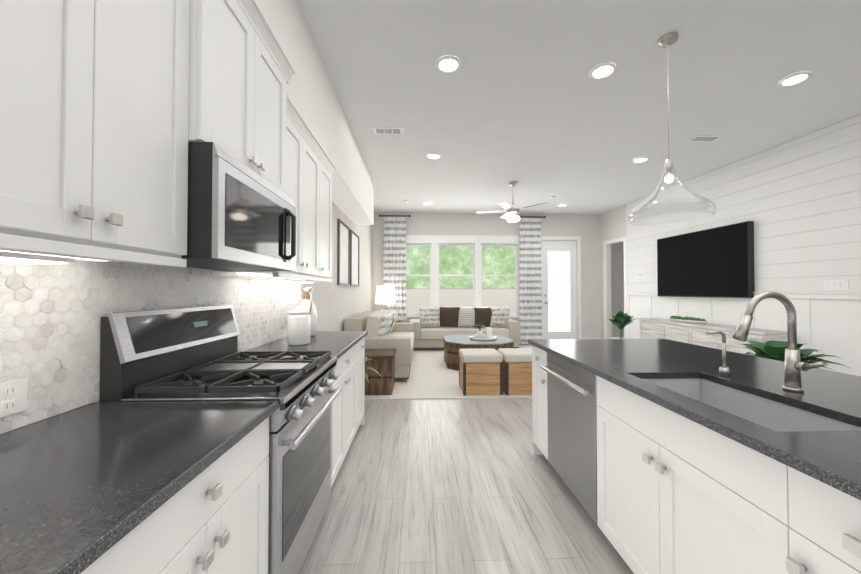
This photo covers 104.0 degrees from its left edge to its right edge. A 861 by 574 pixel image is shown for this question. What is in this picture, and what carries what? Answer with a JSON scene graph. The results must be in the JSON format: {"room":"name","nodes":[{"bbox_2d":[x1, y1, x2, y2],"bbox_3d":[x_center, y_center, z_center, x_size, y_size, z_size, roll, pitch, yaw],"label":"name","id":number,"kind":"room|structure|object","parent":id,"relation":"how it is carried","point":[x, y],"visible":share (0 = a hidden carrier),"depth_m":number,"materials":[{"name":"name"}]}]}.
{"room":"kitchen","nodes":[
{"label":"kitchen","id":0,"kind":"room"},
{"bbox_2d":[2,201,371,433],"bbox_3d":[-1.303,-0.284,2.781,0.120,3.260,11.200,0,-1,-2],"label":"wall","id":1,"kind":"structure","parent":0,"point":[335,304],"depth_m":4.99,"materials":[{"name":"white paint"}]},
{"bbox_2d":[0,0,191,263],"bbox_3d":[-1.014,-0.642,0.819,0.318,1.077,0.772,0,-1,-2],"label":"upper cabinet","id":2,"kind":"object","parent":1,"relation":"attached to","point":[110,110],"depth_m":0.86,"materials":[{"name":"wood"}]},
{"bbox_2d":[0,259,301,433],"bbox_3d":[-1.181,0.153,1.078,0.006,0.505,4.400,0,-1,-2],"label":"backsplash","id":3,"kind":"structure","parent":1,"relation":"attached to","point":[51,315],"depth_m":1.14,"materials":[{"name":"white tile"}]},
{"bbox_2d":[0,377,27,417],"bbox_3d":[-1.168,0.309,0.894,0.006,0.093,0.165,0,-1,-2],"label":"electrical outlet plate","id":4,"kind":"object","parent":3,"relation":"attached to","point":[13,396],"visible":1,"depth_m":0.94,"materials":[{"name":"white plastic"}]},
{"bbox_2d":[192,0,291,195],"bbox_3d":[-1.021,-0.876,1.603,0.358,0.708,0.783,0,-1,-2],"label":"upper cabinet","id":5,"kind":"object","parent":1,"relation":"attached to","point":[242,103],"depth_m":1.49,"materials":[{"name":"wood"}]},
{"bbox_2d":[181,142,295,270],"bbox_3d":[-0.966,-0.307,1.596,0.465,0.421,0.775,0,-1,-2],"label":"microwave","id":6,"kind":"object","parent":5,"relation":"attached to","point":[241,216],"visible":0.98,"depth_m":1.34,"materials":[{"name":"silver metal"}]},
{"bbox_2d":[224,104,323,279],"bbox_3d":[-1.070,-0.618,2.426,0.318,1.077,0.869,0,-1,-2],"label":"upper cabinet","id":7,"kind":"object","parent":1,"relation":"attached to","point":[306,166],"depth_m":2.45,"materials":[{"name":"wood"}]},
{"bbox_2d":[324,152,335,279],"bbox_3d":[-1.088,-0.610,2.960,0.318,1.077,0.468,0,-1,-2],"label":"upper cabinet","id":8,"kind":"object","parent":1,"relation":"attached to","point":[329,168],"depth_m":3.08,"materials":[{"name":"wood"}]},
{"bbox_2d":[337,219,349,285],"bbox_3d":[-1.306,-0.486,5.081,0.030,0.930,0.710,0,-1,-2],"label":"picture frame","id":9,"kind":"object","parent":1,"relation":"attached to","point":[343,253],"visible":1,"depth_m":5.05,"materials":[{"name":"grey"}]},
{"bbox_2d":[350,230,358,285],"bbox_3d":[-1.335,-0.473,5.935,0.030,0.930,0.740,0,-1,-2],"label":"picture frame","id":10,"kind":"object","parent":1,"relation":"attached to","point":[354,258],"visible":0.96,"depth_m":5.92,"materials":[{"name":"grey"}]},
{"bbox_2d":[299,344,632,573],"bbox_3d":[2.684,1.377,2.895,8.160,0.060,11.200,0,-1,-2],"label":"floor","id":11,"kind":"structure","parent":0,"point":[448,486],"depth_m":2.07,"materials":[{"name":"grey wood"}]},
{"bbox_2d":[84,547,115,573],"bbox_3d":[-0.842,0.864,0.079,0.612,0.883,0.927,0,-1,-2],"label":"base cabinet","id":12,"kind":"object","parent":11,"relation":"on","point":[107,565],"depth_m":0.57,"materials":[{"name":"grey wood"}]},
{"bbox_2d":[116,415,269,573],"bbox_3d":[-0.867,0.875,0.802,0.612,0.883,0.774,0,-1,-2],"label":"base cabinet","id":13,"kind":"object","parent":11,"relation":"on","point":[218,524],"depth_m":0.88,"materials":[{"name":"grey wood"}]},
{"bbox_2d":[0,401,277,573],"bbox_3d":[-0.828,0.406,0.041,0.638,0.030,2.310,0,-1,-2],"label":"countertop","id":14,"kind":"structure","parent":13,"relation":"on","point":[74,484],"depth_m":0.74,"materials":[{"name":"black stone"}]},
{"bbox_2d":[99,305,341,573],"bbox_3d":[-0.847,0.714,1.585,0.687,1.228,0.775,0,-1,-2],"label":"range","id":15,"kind":"object","parent":11,"relation":"on","point":[189,354],"visible":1,"depth_m":1.40,"materials":[{"name":"metal"}]},
{"bbox_2d":[331,343,359,486],"bbox_3d":[-0.924,0.899,2.452,0.612,0.883,0.956,0,-1,-2],"label":"base cabinet","id":16,"kind":"object","parent":11,"relation":"on","point":[346,406],"depth_m":2.44,"materials":[{"name":"grey wood"}]},
{"bbox_2d":[239,331,367,358],"bbox_3d":[-0.918,0.445,2.645,0.638,0.030,1.327,0,-1,-2],"label":"countertop","id":17,"kind":"structure","parent":16,"relation":"on","point":[337,342],"depth_m":2.53,"materials":[{"name":"black stone"}]},
{"bbox_2d":[287,306,309,344],"bbox_3d":[-0.979,0.286,2.504,0.160,0.280,0.160,0,-1,-2],"label":"canister","id":18,"kind":"object","parent":17,"relation":"on","point":[298,325],"visible":1,"depth_m":2.44,"materials":[{"name":"white ceramic"}]},
{"bbox_2d":[299,288,316,335],"bbox_3d":[-1.089,0.221,2.957,0.180,0.425,0.189,0,-1,-2],"label":"jug","id":19,"kind":"object","parent":17,"relation":"on","point":[306,303],"visible":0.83,"depth_m":2.92,"materials":[{"name":"white ceramic"}]},
{"bbox_2d":[360,335,366,424],"bbox_3d":[-0.945,0.908,3.049,0.612,0.883,0.492,0,-1,-2],"label":"base cabinet","id":20,"kind":"object","parent":11,"relation":"on","point":[362,341],"depth_m":3.22,"materials":[{"name":"grey wood"}]},
{"bbox_2d":[365,359,382,382],"bbox_3d":[-0.856,1.048,3.696,0.662,0.598,0.655,0,-1,-2],"label":"plant","id":21,"kind":"object","parent":11,"relation":"on","point":[366,376],"visible":0.08,"depth_m":3.71,"materials":[{"name":"green plant"}]},
{"bbox_2d":[365,346,531,399],"bbox_3d":[1.010,1.388,6.024,4.570,0.010,3.830,0,-1,-2],"label":"rug","id":22,"kind":"object","parent":11,"relation":"on","point":[432,375],"visible":0.07,"depth_m":4.73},
{"bbox_2d":[344,309,413,381],"bbox_3d":[-0.809,0.907,5.968,1.010,0.948,2.450,0,-1,-2],"label":"sofa","id":23,"kind":"object","parent":22,"relation":"on","point":[383,329],"visible":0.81,"depth_m":4.98,"materials":[{"name":"fabric"}]},
{"bbox_2d":[365,349,395,394],"bbox_3d":[-0.701,1.109,4.428,0.460,0.498,0.510,0,-1,-2],"label":"end table","id":24,"kind":"object","parent":22,"relation":"on","point":[377,384],"visible":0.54,"depth_m":4.20,"materials":[{"name":"brown wood"}]},
{"bbox_2d":[409,306,519,350],"bbox_3d":[0.734,0.931,7.787,2.420,0.953,0.980,0,-1,-2],"label":"sofa","id":25,"kind":"object","parent":22,"relation":"on","point":[432,326],"visible":0.75,"depth_m":7.62,"materials":[{"name":"fabric"}]},
{"bbox_2d":[443,334,514,370],"bbox_3d":[0.835,1.157,6.036,1.180,0.450,1.200,0,-1,-2],"label":"coffee table","id":26,"kind":"object","parent":22,"relation":"on","point":[454,344],"visible":0.6,"depth_m":5.60,"materials":[{"name":"brown wood"}]},
{"bbox_2d":[469,323,496,340],"bbox_3d":[0.928,0.782,5.945,0.480,0.294,0.480,0,-1,-2],"label":"decorative tray","id":27,"kind":"object","parent":26,"relation":"on","point":[480,336],"visible":1,"depth_m":5.88,"materials":[{"name":"white ceramic"}]},
{"bbox_2d":[459,356,502,394],"bbox_3d":[0.648,1.159,4.419,0.495,0.398,0.460,0,-1,-2],"label":"ottoman","id":28,"kind":"object","parent":22,"relation":"on","point":[480,378],"visible":0.81,"depth_m":4.19,"materials":[{"name":"brown wood"}]},
{"bbox_2d":[459,348,502,362],"bbox_3d":[0.648,0.904,4.423,0.505,0.108,0.470,0,-1,-2],"label":"cushion","id":29,"kind":"object","parent":28,"relation":"on","point":[488,355],"visible":1,"depth_m":4.20,"materials":[{"name":"fabric"}]},
{"bbox_2d":[501,360,531,394],"bbox_3d":[1.183,1.159,4.437,0.495,0.398,0.460,0,-1,-2],"label":"ottoman","id":30,"kind":"object","parent":22,"relation":"on","point":[517,378],"visible":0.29,"depth_m":4.21,"materials":[{"name":"brown wood"}]},
{"bbox_2d":[497,348,531,362],"bbox_3d":[1.183,0.904,4.441,0.505,0.108,0.470,0,-1,-2],"label":"cushion","id":31,"kind":"object","parent":30,"relation":"on","point":[510,355],"visible":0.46,"depth_m":4.23,"materials":[{"name":"fabric"}]},
{"bbox_3d":[-1.045,1.083,7.729,0.620,0.648,0.710,0,-1,-2],"label":"table","id":32,"kind":"object","parent":22,"relation":"on","visible":0},
{"bbox_2d":[375,286,395,309],"bbox_3d":[-1.048,0.369,7.834,0.470,0.780,0.470,0,-1,-2],"label":"table lamp","id":33,"kind":"object","parent":32,"relation":"on","point":[385,295],"visible":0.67,"depth_m":7.65,"materials":[{"name":"white fabric"}]},
{"bbox_2d":[608,311,637,338],"bbox_3d":[3.817,0.937,6.752,0.562,0.910,0.471,0,-1,-2],"label":"potted plant","id":34,"kind":"object","parent":11,"relation":"on","point":[620,320],"visible":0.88,"depth_m":6.70,"materials":[{"name":"green plant"}]},
{"bbox_2d":[529,343,860,573],"bbox_3d":[1.186,0.875,0.836,0.718,0.883,3.775,0,-1,-2],"label":"kitchen island","id":35,"kind":"object","parent":11,"relation":"on","point":[664,456],"depth_m":1.18,"materials":[{"name":"white wood"}]},
{"bbox_2d":[528,339,860,494],"bbox_3d":[1.099,0.418,0.851,0.471,0.030,3.796,0,-1,-2],"label":"island countertop","id":36,"kind":"structure","parent":35,"relation":"on","point":[626,367],"depth_m":1.19,"materials":[{"name":"black stone"}]},
{"bbox_2d":[706,331,729,375],"bbox_3d":[1.345,0.309,1.573,0.102,0.207,0.042,0,-1,-2],"label":"soap dispenser","id":37,"kind":"object","parent":36,"relation":"on","point":[724,370],"visible":1,"depth_m":1.57,"materials":[{"name":"silver metal"}]},
{"bbox_2d":[640,375,860,438],"bbox_3d":[1.137,0.540,1.283,0.385,0.225,0.700,0,-1,-2],"label":"sink","id":38,"kind":"object","parent":36,"relation":"in","point":[796,419],"depth_m":1.33,"materials":[{"name":"silver metal"}]},
{"bbox_2d":[732,291,825,391],"bbox_3d":[1.331,0.213,1.295,0.266,0.390,0.129,0,-1,-2],"label":"faucet","id":39,"kind":"object","parent":36,"relation":"on","point":[794,366],"visible":1,"depth_m":1.32,"materials":[{"name":"silver metal"}]},
{"bbox_2d":[638,318,787,354],"bbox_3d":[4.323,0.986,5.394,0.458,0.773,2.270,0,-1,-6],"label":"console table","id":40,"kind":"object","parent":11,"relation":"on","point":[669,329],"visible":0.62,"depth_m":5.14,"materials":[{"name":"white wood"}]},
{"bbox_2d":[669,316,707,323],"bbox_3d":[4.308,0.551,5.646,0.242,0.101,0.727,0,-1,-2],"label":"tray","id":41,"kind":"object","parent":40,"relation":"on","point":[686,319],"visible":1,"depth_m":5.55,"materials":[{"name":"white wood"}]},
{"bbox_2d":[740,340,849,369],"bbox_3d":[3.313,0.929,3.222,0.903,0.822,0.734,0,-1,-2],"label":"potted plant","id":42,"kind":"object","parent":11,"relation":"on","point":[773,349],"visible":0.31,"depth_m":3.17,"materials":[{"name":"green plant"}]},
{"bbox_2d":[372,212,623,343],"bbox_3d":[2.507,-0.200,8.486,8.130,3.260,0.140,0,-1,-2],"label":"wall","id":43,"kind":"structure","parent":0,"point":[586,227],"depth_m":8.45,"materials":[{"name":"white paint"}]},
{"bbox_2d":[379,215,410,216],"bbox_3d":[-0.871,-1.724,8.248,0.780,0.060,0.144,0,-1,-2],"label":"curtain rod","id":44,"kind":"object","parent":43,"relation":"attached to","point":[395,215],"visible":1,"depth_m":8.19,"materials":[{"name":"black metal"}]},
{"bbox_2d":[383,217,405,322],"bbox_3d":[-0.870,-0.145,8.184,0.560,3.110,0.079,0,-1,-2],"label":"curtain","id":45,"kind":"object","parent":44,"relation":"hanging from","point":[394,264],"visible":0.6,"depth_m":8.19,"materials":[{"name":"white fabric"}]},
{"bbox_2d":[406,235,434,317],"bbox_3d":[-0.440,-0.248,8.330,1.120,2.050,0.150,0,-1,-2],"label":"window","id":46,"kind":"structure","parent":43,"relation":"in","point":[420,238],"depth_m":8.32,"materials":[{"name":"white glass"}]},
{"bbox_2d":[435,235,477,306],"bbox_3d":[0.642,-0.247,8.367,1.115,2.050,0.150,0,-1,-2],"label":"window","id":47,"kind":"structure","parent":43,"relation":"in","point":[471,240],"depth_m":8.35,"materials":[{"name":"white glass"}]},
{"bbox_2d":[478,235,519,317],"bbox_3d":[1.722,-0.246,8.404,1.115,2.050,0.150,0,-1,-2],"label":"window","id":48,"kind":"structure","parent":43,"relation":"in","point":[485,240],"depth_m":8.39,"materials":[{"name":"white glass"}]},
{"bbox_2d":[519,216,545,217],"bbox_3d":[2.467,-1.722,8.364,0.780,0.060,0.144,0,-1,-2],"label":"curtain rod","id":49,"kind":"object","parent":43,"relation":"attached to","point":[533,216],"visible":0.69,"depth_m":8.31,"materials":[{"name":"black metal"}]},
{"bbox_2d":[519,218,541,343],"bbox_3d":[2.468,-0.143,8.299,0.560,3.110,0.079,0,-1,-2],"label":"curtain","id":50,"kind":"object","parent":49,"relation":"hanging from","point":[530,298],"visible":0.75,"depth_m":8.30,"materials":[{"name":"white fabric"}]},
{"bbox_2d":[541,236,581,338],"bbox_3d":[3.243,0.084,8.460,1.080,2.690,0.105,0,-1,-2],"label":"door","id":51,"kind":"structure","parent":43,"relation":"in","point":[560,275],"depth_m":8.47,"materials":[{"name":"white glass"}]},
{"bbox_2d":[298,0,860,213],"bbox_3d":[2.684,-1.942,2.944,8.160,0.060,11.200,0,-1,-2],"label":"ceiling","id":52,"kind":"structure","parent":0,"point":[529,105],"depth_m":3.26,"materials":[{"name":"white paint"}]},
{"bbox_2d":[258,0,373,224],"bbox_3d":[-1.035,-1.551,1.664,0.336,0.759,8.709,0,-1,-2],"label":"soffit","id":53,"kind":"structure","parent":52,"relation":"attached to","point":[311,91],"depth_m":2.85,"materials":[{"name":"white paint"}]},
{"bbox_2d":[373,127,403,134],"bbox_3d":[-0.507,-1.890,4.084,0.360,0.010,0.160,0,-1,-2],"label":"ceiling vent","id":54,"kind":"object","parent":52,"relation":"in","point":[387,130],"visible":1,"depth_m":4.07,"materials":[{"name":"grey metal"}]},
{"bbox_2d":[426,153,440,158],"bbox_3d":[0.047,-1.873,4.833,0.210,0.020,0.210,0,-1,-2],"label":"recessed light","id":55,"kind":"object","parent":52,"relation":"in","point":[433,155],"visible":0.98,"depth_m":4.80,"materials":[{"name":"white plastic"}]},
{"bbox_2d":[436,55,460,72],"bbox_3d":[0.155,-1.902,2.886,0.210,0.020,0.210,0,-1,-2],"label":"recessed light","id":56,"kind":"object","parent":52,"relation":"in","point":[448,64],"visible":0.94,"depth_m":2.87,"materials":[{"name":"white plastic"}]},
{"bbox_2d":[476,182,546,221],"bbox_3d":[1.480,-1.510,6.088,1.293,0.709,1.244,0,-1,-2],"label":"ceiling fan","id":57,"kind":"object","parent":52,"relation":"hanging from","point":[512,210],"visible":1,"depth_m":5.99,"materials":[{"name":"silver metal"}]},
{"bbox_2d":[590,62,615,78],"bbox_3d":[1.523,-1.901,2.973,0.210,0.020,0.210,0,-1,-2],"label":"recessed light","id":58,"kind":"object","parent":52,"relation":"in","point":[603,70],"visible":0.98,"depth_m":2.95,"materials":[{"name":"white plastic"}]},
{"bbox_2d":[632,156,648,162],"bbox_3d":[3.105,-1.871,4.969,0.210,0.020,0.210,0,-1,-2],"label":"recessed light","id":59,"kind":"object","parent":52,"relation":"in","point":[640,159],"visible":1,"depth_m":4.94,"materials":[{"name":"white plastic"}]},
{"bbox_2d":[628,33,715,225],"bbox_3d":[1.835,-1.214,2.594,0.552,1.404,0.552,0,-1,-2],"label":"pendant light","id":60,"kind":"object","parent":52,"relation":"hanging from","point":[667,40],"visible":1,"depth_m":2.58,"materials":[{"name":"clear glass"}]},
{"bbox_2d":[687,135,723,141],"bbox_3d":[3.508,-1.887,4.292,0.360,0.010,0.160,0,-1,-2],"label":"ceiling vent","id":61,"kind":"object","parent":52,"relation":"in","point":[704,138],"visible":1,"depth_m":4.28,"materials":[{"name":"grey metal"}]},
{"bbox_2d":[778,71,811,86],"bbox_3d":[3.340,-1.899,3.086,0.210,0.020,0.210,0,-1,-2],"label":"recessed light","id":62,"kind":"object","parent":52,"relation":"in","point":[795,78],"visible":0.98,"depth_m":3.07,"materials":[{"name":"white plastic"}]},
{"bbox_2d":[600,116,854,338],"bbox_3d":[4.926,-0.290,2.412,0.120,3.260,12.800,0,-1,-6],"label":"wall","id":63,"kind":"structure","parent":0,"point":[613,224],"depth_m":8.18,"materials":[{"name":"white paint"}]},
{"bbox_2d":[603,236,626,338],"bbox_3d":[4.382,0.151,7.892,0.139,2.540,0.835,0,-1,-6],"label":"door frame","id":64,"kind":"structure","parent":63,"relation":"attached to","point":[607,280],"depth_m":8.20,"materials":[{"name":"white wood"}]},
{"bbox_2d":[625,292,860,375],"bbox_3d":[4.907,0.610,1.740,0.044,1.159,11.493,0,-1,-6],"label":"wainscoting","id":65,"kind":"structure","parent":63,"relation":"attached to","point":[828,323],"depth_m":4.25,"materials":[{"name":"white wood"}]},
{"bbox_2d":[626,114,860,291],"bbox_3d":[4.923,-0.949,1.765,0.014,1.958,11.493,0,-1,-6],"label":"wall","id":66,"kind":"structure","parent":63,"relation":"attached to","point":[797,201],"depth_m":4.41,"materials":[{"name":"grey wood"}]},
{"bbox_2d":[657,221,754,297],"bbox_3d":[4.490,-0.372,5.637,0.089,1.100,1.700,0,-1,-6],"label":"tv","id":67,"kind":"object","parent":66,"relation":"attached to","point":[717,262],"visible":1,"depth_m":5.39,"materials":[{"name":"black plastic"}]},
{"bbox_2d":[824,280,847,290],"bbox_3d":[4.701,-0.014,3.898,0.009,0.120,0.207,0,-1,-6],"label":"switch plate","id":68,"kind":"object","parent":66,"relation":"attached to","point":[835,285],"visible":1,"depth_m":3.90,"materials":[{"name":"white plastic"}]},
{"label":"outside","id":69,"kind":"structure","parent":0,"visible":0},
{"bbox_2d":[406,246,514,312],"bbox_3d":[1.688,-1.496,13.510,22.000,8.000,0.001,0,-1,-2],"label":"window","id":70,"kind":"structure","parent":69,"point":[455,291],"depth_m":13.48,"materials":[{"name":"clear glass"}]}
]}

